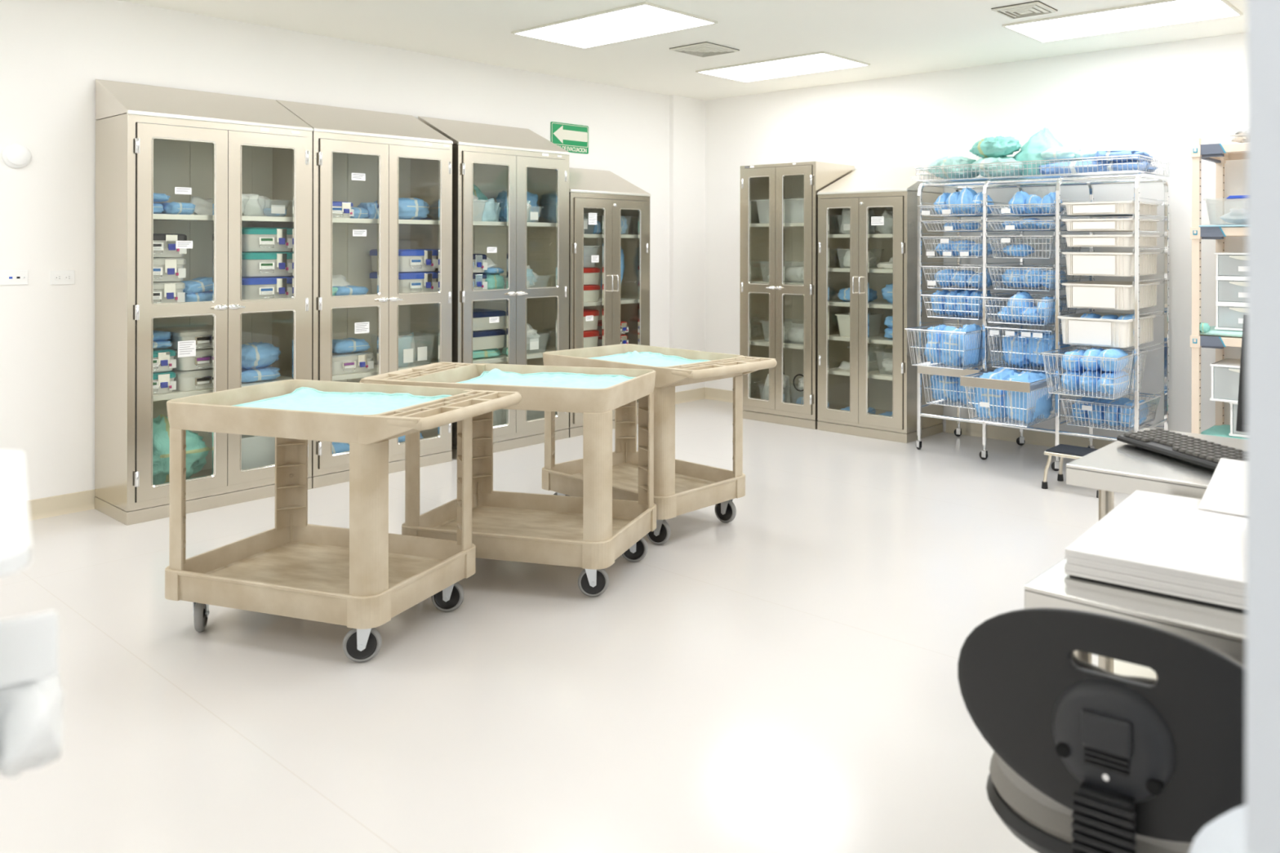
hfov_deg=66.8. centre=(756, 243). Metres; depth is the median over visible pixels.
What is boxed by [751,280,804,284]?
shelf
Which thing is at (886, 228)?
pouch
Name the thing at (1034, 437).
baseboard
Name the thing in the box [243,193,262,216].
pouch
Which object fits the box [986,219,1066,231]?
wire basket
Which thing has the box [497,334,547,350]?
clear bin
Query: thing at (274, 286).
container
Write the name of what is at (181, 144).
tall cabinet
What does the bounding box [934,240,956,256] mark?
pack
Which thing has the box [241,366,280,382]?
pack
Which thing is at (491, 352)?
cloth bundle
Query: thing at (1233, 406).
drawer unit
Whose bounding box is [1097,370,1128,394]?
pack
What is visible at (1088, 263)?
plastic tray
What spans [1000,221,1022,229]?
pack
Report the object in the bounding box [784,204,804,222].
drape
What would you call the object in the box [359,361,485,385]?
shelf
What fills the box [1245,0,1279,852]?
door frame
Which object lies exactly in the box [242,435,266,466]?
pouch
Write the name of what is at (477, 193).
cloth bundle
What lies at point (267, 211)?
pack
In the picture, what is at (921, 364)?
wire basket
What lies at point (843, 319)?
clear bin
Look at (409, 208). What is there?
pack
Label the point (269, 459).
pouch
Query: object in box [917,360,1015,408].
wire basket
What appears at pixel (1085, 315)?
pack
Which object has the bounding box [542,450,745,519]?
tray
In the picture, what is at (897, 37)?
ceiling
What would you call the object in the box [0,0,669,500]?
wall
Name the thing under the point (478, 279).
container
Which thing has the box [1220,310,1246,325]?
drawer
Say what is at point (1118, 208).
plastic tray
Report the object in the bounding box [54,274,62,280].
socket
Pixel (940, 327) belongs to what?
pack
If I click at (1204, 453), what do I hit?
keyboard
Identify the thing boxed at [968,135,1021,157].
cloth bundle
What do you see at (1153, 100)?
wall
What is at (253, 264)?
container
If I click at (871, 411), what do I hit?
pack
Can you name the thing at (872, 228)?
pouch
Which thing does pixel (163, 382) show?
container
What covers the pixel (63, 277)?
power outlet
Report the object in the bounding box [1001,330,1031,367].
pack
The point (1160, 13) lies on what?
recessed light
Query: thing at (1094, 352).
pack
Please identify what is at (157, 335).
pack
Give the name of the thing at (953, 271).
pack
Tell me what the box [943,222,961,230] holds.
pack
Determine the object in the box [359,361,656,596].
utility cart
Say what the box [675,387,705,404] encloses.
baseboard
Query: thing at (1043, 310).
pack
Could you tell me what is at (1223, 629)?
work table
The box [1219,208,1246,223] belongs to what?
drape
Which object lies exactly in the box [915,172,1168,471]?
rack
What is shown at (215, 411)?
tray
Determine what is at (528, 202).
pouch
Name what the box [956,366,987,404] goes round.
pack
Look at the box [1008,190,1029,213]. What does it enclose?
pack
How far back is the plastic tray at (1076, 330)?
5.95 m
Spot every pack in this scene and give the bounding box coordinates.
[152,330,171,341]
[152,340,172,349]
[153,192,170,202]
[153,202,163,213]
[159,201,195,214]
[181,276,212,293]
[185,290,212,302]
[241,342,280,368]
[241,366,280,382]
[262,208,286,216]
[332,285,368,295]
[332,337,370,353]
[332,441,349,453]
[350,207,368,218]
[356,202,377,218]
[373,197,429,219]
[398,432,423,442]
[478,267,504,274]
[495,191,540,222]
[583,220,601,234]
[600,245,624,293]
[620,216,627,234]
[795,396,803,404]
[837,288,877,301]
[840,406,875,413]
[879,411,892,416]
[880,283,893,303]
[884,315,893,328]
[884,327,893,337]
[924,324,946,364]
[930,289,949,315]
[930,364,962,402]
[933,192,951,213]
[933,269,956,286]
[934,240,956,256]
[939,325,961,366]
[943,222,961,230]
[943,289,964,315]
[945,191,961,214]
[950,269,976,287]
[951,240,976,256]
[955,186,977,213]
[955,289,976,315]
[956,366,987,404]
[957,323,982,365]
[959,221,981,230]
[966,272,995,288]
[967,289,992,317]
[969,242,995,256]
[970,191,994,213]
[972,367,1020,418]
[997,306,1016,321]
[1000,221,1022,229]
[1000,267,1026,287]
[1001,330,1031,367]
[1002,244,1034,256]
[1004,370,1053,423]
[1007,291,1035,321]
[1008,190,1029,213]
[1018,217,1041,229]
[1018,268,1048,288]
[1018,306,1042,322]
[1024,194,1044,213]
[1025,331,1070,368]
[1035,221,1063,228]
[1035,296,1062,322]
[1037,191,1063,213]
[1040,270,1066,288]
[1061,368,1086,391]
[1062,349,1085,372]
[1071,396,1097,421]
[1079,347,1104,370]
[1079,369,1107,392]
[1080,313,1102,318]
[1087,397,1113,425]
[1097,348,1128,372]
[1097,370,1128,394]
[1099,315,1118,319]
[1103,397,1130,426]
[1117,314,1133,335]
[1118,400,1148,427]
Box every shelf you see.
[152,375,292,401]
[153,213,292,222]
[332,217,438,225]
[332,360,435,381]
[357,390,521,444]
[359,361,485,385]
[472,221,555,226]
[472,348,554,363]
[583,234,638,238]
[583,297,638,306]
[654,355,777,387]
[751,222,804,227]
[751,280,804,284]
[751,337,803,349]
[829,234,893,237]
[829,266,893,273]
[829,299,893,308]
[829,333,892,344]
[829,364,892,380]
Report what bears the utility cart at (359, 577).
on the floor
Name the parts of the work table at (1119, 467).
leg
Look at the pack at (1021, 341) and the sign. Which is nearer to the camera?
the pack at (1021, 341)
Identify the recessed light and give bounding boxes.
[511,1,717,48]
[695,51,870,82]
[1001,0,1243,42]
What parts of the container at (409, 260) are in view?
lid, bail handle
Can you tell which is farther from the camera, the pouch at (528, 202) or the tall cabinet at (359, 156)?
the pouch at (528, 202)
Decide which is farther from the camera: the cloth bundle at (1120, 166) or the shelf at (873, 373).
the shelf at (873, 373)
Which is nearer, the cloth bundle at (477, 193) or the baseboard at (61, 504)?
the baseboard at (61, 504)
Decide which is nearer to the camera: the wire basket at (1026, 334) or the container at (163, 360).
the container at (163, 360)
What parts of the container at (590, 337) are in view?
lid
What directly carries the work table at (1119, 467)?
on the floor
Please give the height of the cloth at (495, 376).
0.056 m
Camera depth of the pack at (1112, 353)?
5.77 m
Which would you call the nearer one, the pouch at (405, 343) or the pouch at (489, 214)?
the pouch at (405, 343)
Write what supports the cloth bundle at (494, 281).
on the tall cabinet at (495, 159)
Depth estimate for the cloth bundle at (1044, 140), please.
6.49 m
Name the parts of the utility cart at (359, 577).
post, post, post, post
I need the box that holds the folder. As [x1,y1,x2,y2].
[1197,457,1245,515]
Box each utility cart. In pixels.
[164,379,521,662]
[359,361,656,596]
[542,343,777,544]
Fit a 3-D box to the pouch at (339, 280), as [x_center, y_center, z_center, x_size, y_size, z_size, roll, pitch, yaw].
[-2.672,0.236,6.066,0.105,0.079,0.181,0,0,41]
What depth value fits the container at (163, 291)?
5.16 m
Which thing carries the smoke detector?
attached to the wall at (53, 53)
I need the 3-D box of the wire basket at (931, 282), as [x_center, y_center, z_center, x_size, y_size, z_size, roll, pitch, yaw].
[1.516,0.235,6.844,0.460,0.158,0.579,0,0,39]
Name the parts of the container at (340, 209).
bail handle, lid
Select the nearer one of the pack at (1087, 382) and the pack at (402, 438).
the pack at (1087, 382)
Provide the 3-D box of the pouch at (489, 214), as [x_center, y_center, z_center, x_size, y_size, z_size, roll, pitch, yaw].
[-1.889,-0.238,6.792,0.047,0.170,0.143,0,0,40]
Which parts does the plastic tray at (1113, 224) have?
card panel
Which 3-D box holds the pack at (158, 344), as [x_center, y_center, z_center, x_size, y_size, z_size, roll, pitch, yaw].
[-3.313,0.545,5.199,0.246,0.043,0.231,0,0,39]
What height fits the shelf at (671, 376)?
0.100 m
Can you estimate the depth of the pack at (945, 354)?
6.46 m
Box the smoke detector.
[1,144,31,168]
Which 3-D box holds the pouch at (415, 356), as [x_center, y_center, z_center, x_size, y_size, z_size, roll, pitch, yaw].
[-2.360,0.705,6.494,0.041,0.212,0.156,0,0,36]
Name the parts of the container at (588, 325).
lid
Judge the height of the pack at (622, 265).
0.439 m
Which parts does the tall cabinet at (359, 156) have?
door, lever handle, lever handle, door, name plate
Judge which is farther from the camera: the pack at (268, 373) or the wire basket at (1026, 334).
the wire basket at (1026, 334)
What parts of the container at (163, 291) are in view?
bail handle, lid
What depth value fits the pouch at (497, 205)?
6.88 m
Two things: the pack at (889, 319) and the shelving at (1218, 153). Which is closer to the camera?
the shelving at (1218, 153)
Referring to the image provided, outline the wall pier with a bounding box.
[669,94,705,392]
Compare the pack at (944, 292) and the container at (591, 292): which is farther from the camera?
the container at (591, 292)
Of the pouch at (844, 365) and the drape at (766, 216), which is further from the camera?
the drape at (766, 216)
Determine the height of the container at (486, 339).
0.130 m
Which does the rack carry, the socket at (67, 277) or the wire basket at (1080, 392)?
the wire basket at (1080, 392)
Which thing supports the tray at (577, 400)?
on the utility cart at (589, 531)
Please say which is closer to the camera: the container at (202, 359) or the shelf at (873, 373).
the container at (202, 359)
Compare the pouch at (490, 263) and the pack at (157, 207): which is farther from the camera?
the pouch at (490, 263)
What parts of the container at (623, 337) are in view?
lid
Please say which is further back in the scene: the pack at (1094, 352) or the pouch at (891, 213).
the pouch at (891, 213)
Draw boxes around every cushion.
[989,751,1192,852]
[1042,607,1245,684]
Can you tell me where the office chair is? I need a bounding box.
[957,607,1245,852]
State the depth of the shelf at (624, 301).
7.73 m
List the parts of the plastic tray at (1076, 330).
card panel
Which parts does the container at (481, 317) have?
lid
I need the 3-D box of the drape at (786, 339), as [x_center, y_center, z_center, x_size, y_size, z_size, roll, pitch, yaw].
[0.252,0.771,8.055,0.199,0.074,0.278,0,0,39]
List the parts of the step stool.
leg, leg, frame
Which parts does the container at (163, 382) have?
bail handle, lid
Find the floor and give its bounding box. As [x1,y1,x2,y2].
[0,399,1130,852]
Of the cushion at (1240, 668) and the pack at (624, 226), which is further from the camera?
the pack at (624, 226)
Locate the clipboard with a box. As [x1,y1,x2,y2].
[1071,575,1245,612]
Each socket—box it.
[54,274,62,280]
[64,274,71,280]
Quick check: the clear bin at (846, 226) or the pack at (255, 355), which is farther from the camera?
the clear bin at (846, 226)
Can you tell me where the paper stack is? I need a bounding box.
[1063,489,1245,609]
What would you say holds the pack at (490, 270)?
on the cloth bundle at (494, 281)
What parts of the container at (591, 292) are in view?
lid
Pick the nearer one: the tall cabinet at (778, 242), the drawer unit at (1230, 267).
the drawer unit at (1230, 267)
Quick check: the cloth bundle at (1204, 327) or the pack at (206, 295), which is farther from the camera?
the cloth bundle at (1204, 327)
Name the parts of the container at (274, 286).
bail handle, lid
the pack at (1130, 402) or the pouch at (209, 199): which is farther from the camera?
the pack at (1130, 402)
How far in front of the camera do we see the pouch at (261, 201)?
5.67 m
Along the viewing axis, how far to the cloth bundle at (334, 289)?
5.91 m
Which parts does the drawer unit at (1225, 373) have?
finger pull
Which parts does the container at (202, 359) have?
lid, bail handle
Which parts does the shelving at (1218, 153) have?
post, post, shelf frame, shelf frame, shelf frame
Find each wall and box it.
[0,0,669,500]
[704,32,1246,437]
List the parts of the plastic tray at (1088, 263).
card panel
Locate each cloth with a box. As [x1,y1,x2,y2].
[233,386,452,414]
[457,368,635,388]
[589,351,710,366]
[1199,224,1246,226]
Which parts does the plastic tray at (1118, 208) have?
card panel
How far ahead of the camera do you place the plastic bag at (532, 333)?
7.10 m
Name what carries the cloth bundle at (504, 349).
on the tall cabinet at (495, 159)
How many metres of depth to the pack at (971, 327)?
6.44 m
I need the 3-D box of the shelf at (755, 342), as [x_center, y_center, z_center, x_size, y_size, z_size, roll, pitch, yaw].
[0.344,0.828,8.000,0.736,0.028,0.490,0,0,39]
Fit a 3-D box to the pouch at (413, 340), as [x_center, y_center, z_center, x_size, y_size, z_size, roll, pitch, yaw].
[-2.347,0.706,6.438,0.032,0.200,0.139,0,0,41]
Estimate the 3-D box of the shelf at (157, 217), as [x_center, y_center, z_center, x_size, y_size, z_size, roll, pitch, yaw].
[-3.130,-0.144,5.475,0.430,0.028,0.920,0,0,39]
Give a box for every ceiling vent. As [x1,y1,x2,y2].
[669,41,739,57]
[991,0,1057,18]
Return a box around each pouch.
[191,195,212,215]
[194,198,213,214]
[241,194,249,214]
[241,439,262,466]
[241,440,262,469]
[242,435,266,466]
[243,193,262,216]
[253,195,265,216]
[262,196,270,216]
[264,436,272,463]
[332,274,350,286]
[398,336,412,367]
[400,333,415,361]
[401,335,413,363]
[410,332,417,359]
[472,195,475,221]
[473,195,478,220]
[480,198,497,221]
[484,257,497,267]
[494,202,499,221]
[496,207,501,222]
[526,200,530,222]
[526,202,531,221]
[526,265,538,287]
[526,268,533,284]
[532,274,537,282]
[760,373,768,399]
[784,375,790,402]
[837,360,849,369]
[839,208,849,234]
[869,209,875,233]
[875,209,893,234]
[887,210,893,234]
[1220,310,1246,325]
[1231,284,1246,299]
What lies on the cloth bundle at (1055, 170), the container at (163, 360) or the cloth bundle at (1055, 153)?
the cloth bundle at (1055, 153)
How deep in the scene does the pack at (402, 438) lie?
6.25 m
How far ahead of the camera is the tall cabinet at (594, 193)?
7.56 m
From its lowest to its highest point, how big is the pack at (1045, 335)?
0.243 m
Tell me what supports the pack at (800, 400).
in the clear bin
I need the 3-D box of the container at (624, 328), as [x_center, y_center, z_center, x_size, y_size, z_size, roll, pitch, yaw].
[-1.211,0.677,7.780,0.321,0.099,0.218,0,0,39]
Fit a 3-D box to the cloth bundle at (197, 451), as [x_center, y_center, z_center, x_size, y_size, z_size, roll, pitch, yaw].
[-3.273,1.134,5.296,0.365,0.398,0.467,0,0,39]
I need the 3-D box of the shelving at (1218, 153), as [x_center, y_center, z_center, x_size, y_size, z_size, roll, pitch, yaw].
[3.262,0.416,5.560,1.256,2.088,0.605,0,0,39]
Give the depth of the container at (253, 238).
5.56 m
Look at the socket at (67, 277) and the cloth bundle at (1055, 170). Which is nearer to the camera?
the socket at (67, 277)
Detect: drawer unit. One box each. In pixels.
[1209,358,1240,403]
[1214,252,1246,331]
[1228,402,1245,437]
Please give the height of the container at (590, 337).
0.155 m
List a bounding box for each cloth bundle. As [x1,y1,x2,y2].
[152,413,212,484]
[332,287,337,295]
[472,348,501,359]
[473,184,488,221]
[484,273,504,289]
[502,346,506,354]
[928,155,979,178]
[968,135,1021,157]
[970,155,1025,177]
[1013,127,1063,175]
[1038,160,1115,174]
[1040,146,1079,163]
[1074,146,1110,160]
[1093,150,1152,162]
[1096,160,1157,172]
[1199,322,1210,333]
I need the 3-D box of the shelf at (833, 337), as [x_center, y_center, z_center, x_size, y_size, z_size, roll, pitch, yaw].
[0.971,0.737,7.489,0.760,0.028,0.490,0,0,39]
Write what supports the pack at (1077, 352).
on the pack at (1068, 386)
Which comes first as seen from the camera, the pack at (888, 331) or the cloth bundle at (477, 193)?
the cloth bundle at (477, 193)
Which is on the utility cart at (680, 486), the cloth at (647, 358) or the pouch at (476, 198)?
the cloth at (647, 358)
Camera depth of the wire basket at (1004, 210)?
6.36 m
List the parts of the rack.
upright frame, cross rail, cross rail, cross rail, upright frame, cross rail, cross rail, cross rail, cross rail, upright frame, cross rail, cross rail, cross rail, upright frame, cross rail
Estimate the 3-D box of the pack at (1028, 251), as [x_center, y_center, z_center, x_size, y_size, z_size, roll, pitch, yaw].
[1.767,0.043,6.462,0.200,0.084,0.203,0,0,39]
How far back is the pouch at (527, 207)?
7.05 m
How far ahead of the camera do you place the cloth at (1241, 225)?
5.61 m
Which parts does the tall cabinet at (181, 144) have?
door, lever handle, lever handle, name plate, door, name plate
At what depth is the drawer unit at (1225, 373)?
5.76 m
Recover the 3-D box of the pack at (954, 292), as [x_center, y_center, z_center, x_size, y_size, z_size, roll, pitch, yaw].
[1.416,0.415,6.798,0.103,0.187,0.270,0,0,39]
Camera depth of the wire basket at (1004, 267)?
6.38 m
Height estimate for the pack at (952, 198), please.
0.161 m
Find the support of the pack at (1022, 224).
in the wire basket at (1007, 228)
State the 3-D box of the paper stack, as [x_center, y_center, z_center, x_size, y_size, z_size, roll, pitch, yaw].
[1.017,0.627,1.952,0.607,0.050,0.565,0,0,35]
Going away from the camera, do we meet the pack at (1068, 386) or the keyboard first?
the keyboard
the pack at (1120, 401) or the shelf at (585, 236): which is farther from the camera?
the shelf at (585, 236)
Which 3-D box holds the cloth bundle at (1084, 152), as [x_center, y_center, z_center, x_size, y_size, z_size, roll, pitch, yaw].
[2.225,-0.588,6.314,0.267,0.102,0.260,0,0,39]
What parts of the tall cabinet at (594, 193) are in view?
door, pull handle, pull handle, door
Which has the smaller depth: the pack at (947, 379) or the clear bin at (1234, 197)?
the clear bin at (1234, 197)
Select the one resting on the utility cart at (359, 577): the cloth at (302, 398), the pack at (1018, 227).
the cloth at (302, 398)
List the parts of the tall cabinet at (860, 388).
door, pull handle, pull handle, door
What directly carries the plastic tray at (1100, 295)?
on the rack
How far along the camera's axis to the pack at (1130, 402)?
5.94 m
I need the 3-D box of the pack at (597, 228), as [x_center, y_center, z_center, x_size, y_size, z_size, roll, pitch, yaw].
[-1.319,-0.131,7.638,0.216,0.110,0.070,0,0,39]
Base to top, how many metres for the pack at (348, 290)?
0.070 m
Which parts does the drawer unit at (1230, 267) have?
drawer, drawer, drawer, finger pull, finger pull, finger pull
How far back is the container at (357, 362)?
5.97 m
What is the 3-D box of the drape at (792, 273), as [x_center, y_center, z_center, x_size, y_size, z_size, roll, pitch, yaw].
[0.370,0.247,7.962,0.192,0.127,0.277,0,0,39]
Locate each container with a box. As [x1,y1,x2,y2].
[152,281,185,302]
[152,348,176,372]
[152,370,176,394]
[153,233,186,257]
[153,257,186,281]
[154,324,212,349]
[166,347,212,370]
[170,368,212,391]
[241,226,292,251]
[241,252,292,276]
[241,275,292,299]
[332,200,353,217]
[332,351,373,375]
[369,248,438,271]
[369,271,438,293]
[472,253,487,272]
[472,272,487,289]
[472,308,506,331]
[472,328,506,351]
[583,267,600,284]
[583,284,600,302]
[583,308,599,330]
[583,329,599,347]
[596,320,628,334]
[597,333,628,346]
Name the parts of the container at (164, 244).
bail handle, lid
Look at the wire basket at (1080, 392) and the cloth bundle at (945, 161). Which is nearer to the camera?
the wire basket at (1080, 392)
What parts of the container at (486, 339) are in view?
lid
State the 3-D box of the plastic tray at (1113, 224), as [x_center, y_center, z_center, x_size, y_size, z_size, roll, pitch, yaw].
[2.294,-0.120,6.207,0.450,0.075,0.570,0,0,39]
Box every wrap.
[1200,325,1242,337]
[1200,424,1245,439]
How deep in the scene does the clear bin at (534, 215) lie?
7.06 m
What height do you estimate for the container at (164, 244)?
0.127 m
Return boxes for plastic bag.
[504,323,539,350]
[798,373,803,392]
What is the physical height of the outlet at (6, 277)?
0.075 m
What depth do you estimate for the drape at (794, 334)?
7.85 m
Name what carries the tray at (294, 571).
on the utility cart at (359, 577)
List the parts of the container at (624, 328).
lid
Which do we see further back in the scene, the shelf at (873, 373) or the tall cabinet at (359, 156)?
the shelf at (873, 373)
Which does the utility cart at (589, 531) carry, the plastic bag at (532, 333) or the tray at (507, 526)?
the tray at (507, 526)
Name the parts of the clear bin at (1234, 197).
handle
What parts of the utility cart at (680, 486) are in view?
post, post, post, post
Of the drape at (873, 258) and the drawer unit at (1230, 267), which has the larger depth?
the drape at (873, 258)
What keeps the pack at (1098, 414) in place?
in the wire basket at (1087, 407)
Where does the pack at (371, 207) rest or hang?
on the tall cabinet at (359, 156)
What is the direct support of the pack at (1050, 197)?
in the wire basket at (1004, 210)
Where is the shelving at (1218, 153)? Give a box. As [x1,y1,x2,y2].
[1190,137,1246,434]
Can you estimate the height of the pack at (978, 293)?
0.187 m
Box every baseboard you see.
[27,488,94,520]
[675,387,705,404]
[704,387,733,402]
[945,419,1114,448]
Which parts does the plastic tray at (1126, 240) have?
card panel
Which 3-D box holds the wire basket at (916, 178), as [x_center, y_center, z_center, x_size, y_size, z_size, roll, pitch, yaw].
[1.911,-0.491,6.556,1.576,0.099,0.660,0,0,39]
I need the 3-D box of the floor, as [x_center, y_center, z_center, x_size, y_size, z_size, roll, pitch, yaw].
[-0.077,1.505,2.706,8.735,0.100,9.300,0,0,39]
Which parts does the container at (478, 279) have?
lid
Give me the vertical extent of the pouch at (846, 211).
0.213 m
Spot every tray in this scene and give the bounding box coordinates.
[164,524,475,629]
[166,379,474,443]
[401,490,656,569]
[403,363,655,413]
[542,343,744,387]
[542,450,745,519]
[1057,311,1155,347]
[1061,251,1159,276]
[1061,280,1159,310]
[1062,200,1159,217]
[1062,217,1159,231]
[1062,234,1159,247]
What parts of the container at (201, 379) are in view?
lid, bail handle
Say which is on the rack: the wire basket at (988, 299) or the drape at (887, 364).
the wire basket at (988, 299)
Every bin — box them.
[244,198,292,217]
[370,336,435,363]
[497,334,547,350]
[506,205,537,222]
[583,213,595,234]
[760,261,804,283]
[835,312,884,336]
[836,214,878,233]
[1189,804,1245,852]
[1203,195,1246,225]
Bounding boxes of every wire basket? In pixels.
[904,323,1002,369]
[910,154,1171,185]
[917,203,1008,217]
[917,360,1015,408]
[920,219,1009,231]
[920,235,1013,257]
[920,264,1008,289]
[920,293,1013,319]
[960,368,1063,427]
[981,293,1076,325]
[985,324,1079,372]
[986,203,1078,217]
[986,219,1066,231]
[986,235,1081,258]
[986,265,1081,291]
[1040,345,1148,399]
[1059,391,1161,432]
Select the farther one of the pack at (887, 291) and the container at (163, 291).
the pack at (887, 291)
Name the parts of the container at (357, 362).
bail handle, lid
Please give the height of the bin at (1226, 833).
0.947 m
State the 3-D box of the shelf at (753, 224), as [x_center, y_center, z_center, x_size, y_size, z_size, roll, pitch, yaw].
[0.346,-0.155,8.000,0.736,0.028,0.490,0,0,39]
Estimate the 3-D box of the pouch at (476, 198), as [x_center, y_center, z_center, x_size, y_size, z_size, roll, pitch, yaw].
[-2.028,-0.251,6.788,0.047,0.197,0.155,0,0,31]
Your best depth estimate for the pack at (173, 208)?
5.25 m
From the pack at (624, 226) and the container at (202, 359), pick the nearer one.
the container at (202, 359)
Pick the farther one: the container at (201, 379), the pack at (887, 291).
the pack at (887, 291)
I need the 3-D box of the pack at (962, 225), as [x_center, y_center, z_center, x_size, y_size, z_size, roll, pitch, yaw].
[1.490,-0.128,6.690,0.113,0.061,0.196,0,0,39]
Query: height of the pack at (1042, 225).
0.063 m
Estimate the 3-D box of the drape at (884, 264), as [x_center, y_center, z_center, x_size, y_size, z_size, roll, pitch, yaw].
[1.077,0.164,7.355,0.253,0.052,0.267,0,0,39]
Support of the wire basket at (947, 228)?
on the rack
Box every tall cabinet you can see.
[94,79,313,525]
[275,99,453,488]
[417,115,569,459]
[568,167,650,437]
[739,160,854,429]
[817,164,943,443]
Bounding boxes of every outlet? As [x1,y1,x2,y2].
[0,270,28,284]
[50,270,75,284]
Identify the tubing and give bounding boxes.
[792,373,803,391]
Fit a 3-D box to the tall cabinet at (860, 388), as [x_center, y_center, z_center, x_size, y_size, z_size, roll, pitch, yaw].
[0.948,0.420,7.460,0.804,2.074,0.606,0,0,39]
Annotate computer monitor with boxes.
[1235,315,1246,432]
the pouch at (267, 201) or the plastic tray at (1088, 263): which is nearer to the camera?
the pouch at (267, 201)
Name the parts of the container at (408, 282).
lid, bail handle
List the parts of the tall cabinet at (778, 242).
door, lever handle, lever handle, door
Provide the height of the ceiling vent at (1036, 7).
0.023 m
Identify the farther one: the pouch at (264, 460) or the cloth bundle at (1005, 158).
the cloth bundle at (1005, 158)
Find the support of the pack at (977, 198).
in the wire basket at (925, 212)
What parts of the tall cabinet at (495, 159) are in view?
door, lever handle, lever handle, door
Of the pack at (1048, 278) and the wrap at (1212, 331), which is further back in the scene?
the pack at (1048, 278)
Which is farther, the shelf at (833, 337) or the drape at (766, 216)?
the drape at (766, 216)
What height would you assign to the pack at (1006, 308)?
0.101 m
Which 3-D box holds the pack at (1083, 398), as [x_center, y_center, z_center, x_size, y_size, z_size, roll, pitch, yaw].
[2.153,1.069,6.245,0.093,0.150,0.385,0,0,39]
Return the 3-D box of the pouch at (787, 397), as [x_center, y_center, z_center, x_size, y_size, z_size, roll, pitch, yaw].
[0.225,1.219,8.054,0.163,0.239,0.038,0,0,37]
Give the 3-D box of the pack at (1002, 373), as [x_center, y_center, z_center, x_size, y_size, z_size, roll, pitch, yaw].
[1.594,0.973,6.293,0.230,0.307,0.394,0,0,39]
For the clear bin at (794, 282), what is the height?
0.170 m
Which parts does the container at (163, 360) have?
bail handle, lid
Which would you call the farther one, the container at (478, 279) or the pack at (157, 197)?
the container at (478, 279)
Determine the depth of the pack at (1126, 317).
5.95 m
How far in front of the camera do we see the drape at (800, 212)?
7.80 m
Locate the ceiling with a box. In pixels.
[117,0,1246,100]
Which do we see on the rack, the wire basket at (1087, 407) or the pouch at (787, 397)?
the wire basket at (1087, 407)
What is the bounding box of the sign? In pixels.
[550,121,588,154]
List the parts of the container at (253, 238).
bail handle, lid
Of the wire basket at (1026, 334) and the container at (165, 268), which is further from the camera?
the wire basket at (1026, 334)
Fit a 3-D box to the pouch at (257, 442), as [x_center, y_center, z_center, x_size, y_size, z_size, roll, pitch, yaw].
[-2.949,1.234,5.595,0.148,0.202,0.040,0,0,-45]
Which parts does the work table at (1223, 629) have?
leg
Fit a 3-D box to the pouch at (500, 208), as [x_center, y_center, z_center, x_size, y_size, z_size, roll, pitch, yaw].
[-1.893,-0.214,6.914,0.042,0.121,0.132,0,0,38]
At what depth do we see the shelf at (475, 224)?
6.96 m
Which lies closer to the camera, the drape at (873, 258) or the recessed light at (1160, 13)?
the recessed light at (1160, 13)
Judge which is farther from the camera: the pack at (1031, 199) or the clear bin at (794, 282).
the clear bin at (794, 282)
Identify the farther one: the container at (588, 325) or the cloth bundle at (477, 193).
the container at (588, 325)
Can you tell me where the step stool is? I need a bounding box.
[1041,444,1098,497]
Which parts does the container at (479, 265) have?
lid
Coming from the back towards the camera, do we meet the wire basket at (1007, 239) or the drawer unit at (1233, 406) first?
the wire basket at (1007, 239)
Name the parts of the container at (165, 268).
bail handle, lid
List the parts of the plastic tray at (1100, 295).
card panel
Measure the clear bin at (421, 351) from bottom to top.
0.200 m
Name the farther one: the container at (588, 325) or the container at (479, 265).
the container at (588, 325)
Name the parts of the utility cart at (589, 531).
post, post, post, post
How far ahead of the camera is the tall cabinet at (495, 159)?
6.92 m
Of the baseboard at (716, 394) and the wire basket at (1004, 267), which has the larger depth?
the baseboard at (716, 394)
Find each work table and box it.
[1024,559,1245,679]
[1066,427,1245,679]
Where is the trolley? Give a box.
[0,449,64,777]
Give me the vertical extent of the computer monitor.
0.391 m
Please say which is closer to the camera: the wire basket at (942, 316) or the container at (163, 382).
the container at (163, 382)
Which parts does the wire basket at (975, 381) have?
panel, slide rail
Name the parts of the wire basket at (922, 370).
panel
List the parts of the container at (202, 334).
lid, bail handle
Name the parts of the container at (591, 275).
lid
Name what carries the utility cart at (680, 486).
on the floor
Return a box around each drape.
[764,213,790,222]
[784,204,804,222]
[784,266,804,281]
[784,331,789,341]
[786,326,804,342]
[796,205,804,222]
[843,249,877,266]
[876,262,893,268]
[881,358,892,372]
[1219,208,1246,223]
[1228,128,1246,142]
[1230,384,1239,395]
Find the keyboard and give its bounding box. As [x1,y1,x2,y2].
[1116,427,1245,470]
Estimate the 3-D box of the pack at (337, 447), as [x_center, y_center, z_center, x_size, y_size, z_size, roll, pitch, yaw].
[-2.669,1.282,5.980,0.282,0.104,0.227,0,0,39]
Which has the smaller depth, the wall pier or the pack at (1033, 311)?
the pack at (1033, 311)
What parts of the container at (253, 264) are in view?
bail handle, lid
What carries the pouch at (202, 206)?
on the tall cabinet at (181, 144)
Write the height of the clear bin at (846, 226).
0.150 m
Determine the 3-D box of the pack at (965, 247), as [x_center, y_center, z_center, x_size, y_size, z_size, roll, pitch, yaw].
[1.462,0.029,6.749,0.163,0.116,0.259,0,0,39]
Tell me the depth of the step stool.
5.72 m
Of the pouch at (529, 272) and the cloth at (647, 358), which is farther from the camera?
the pouch at (529, 272)
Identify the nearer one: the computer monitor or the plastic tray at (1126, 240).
the computer monitor

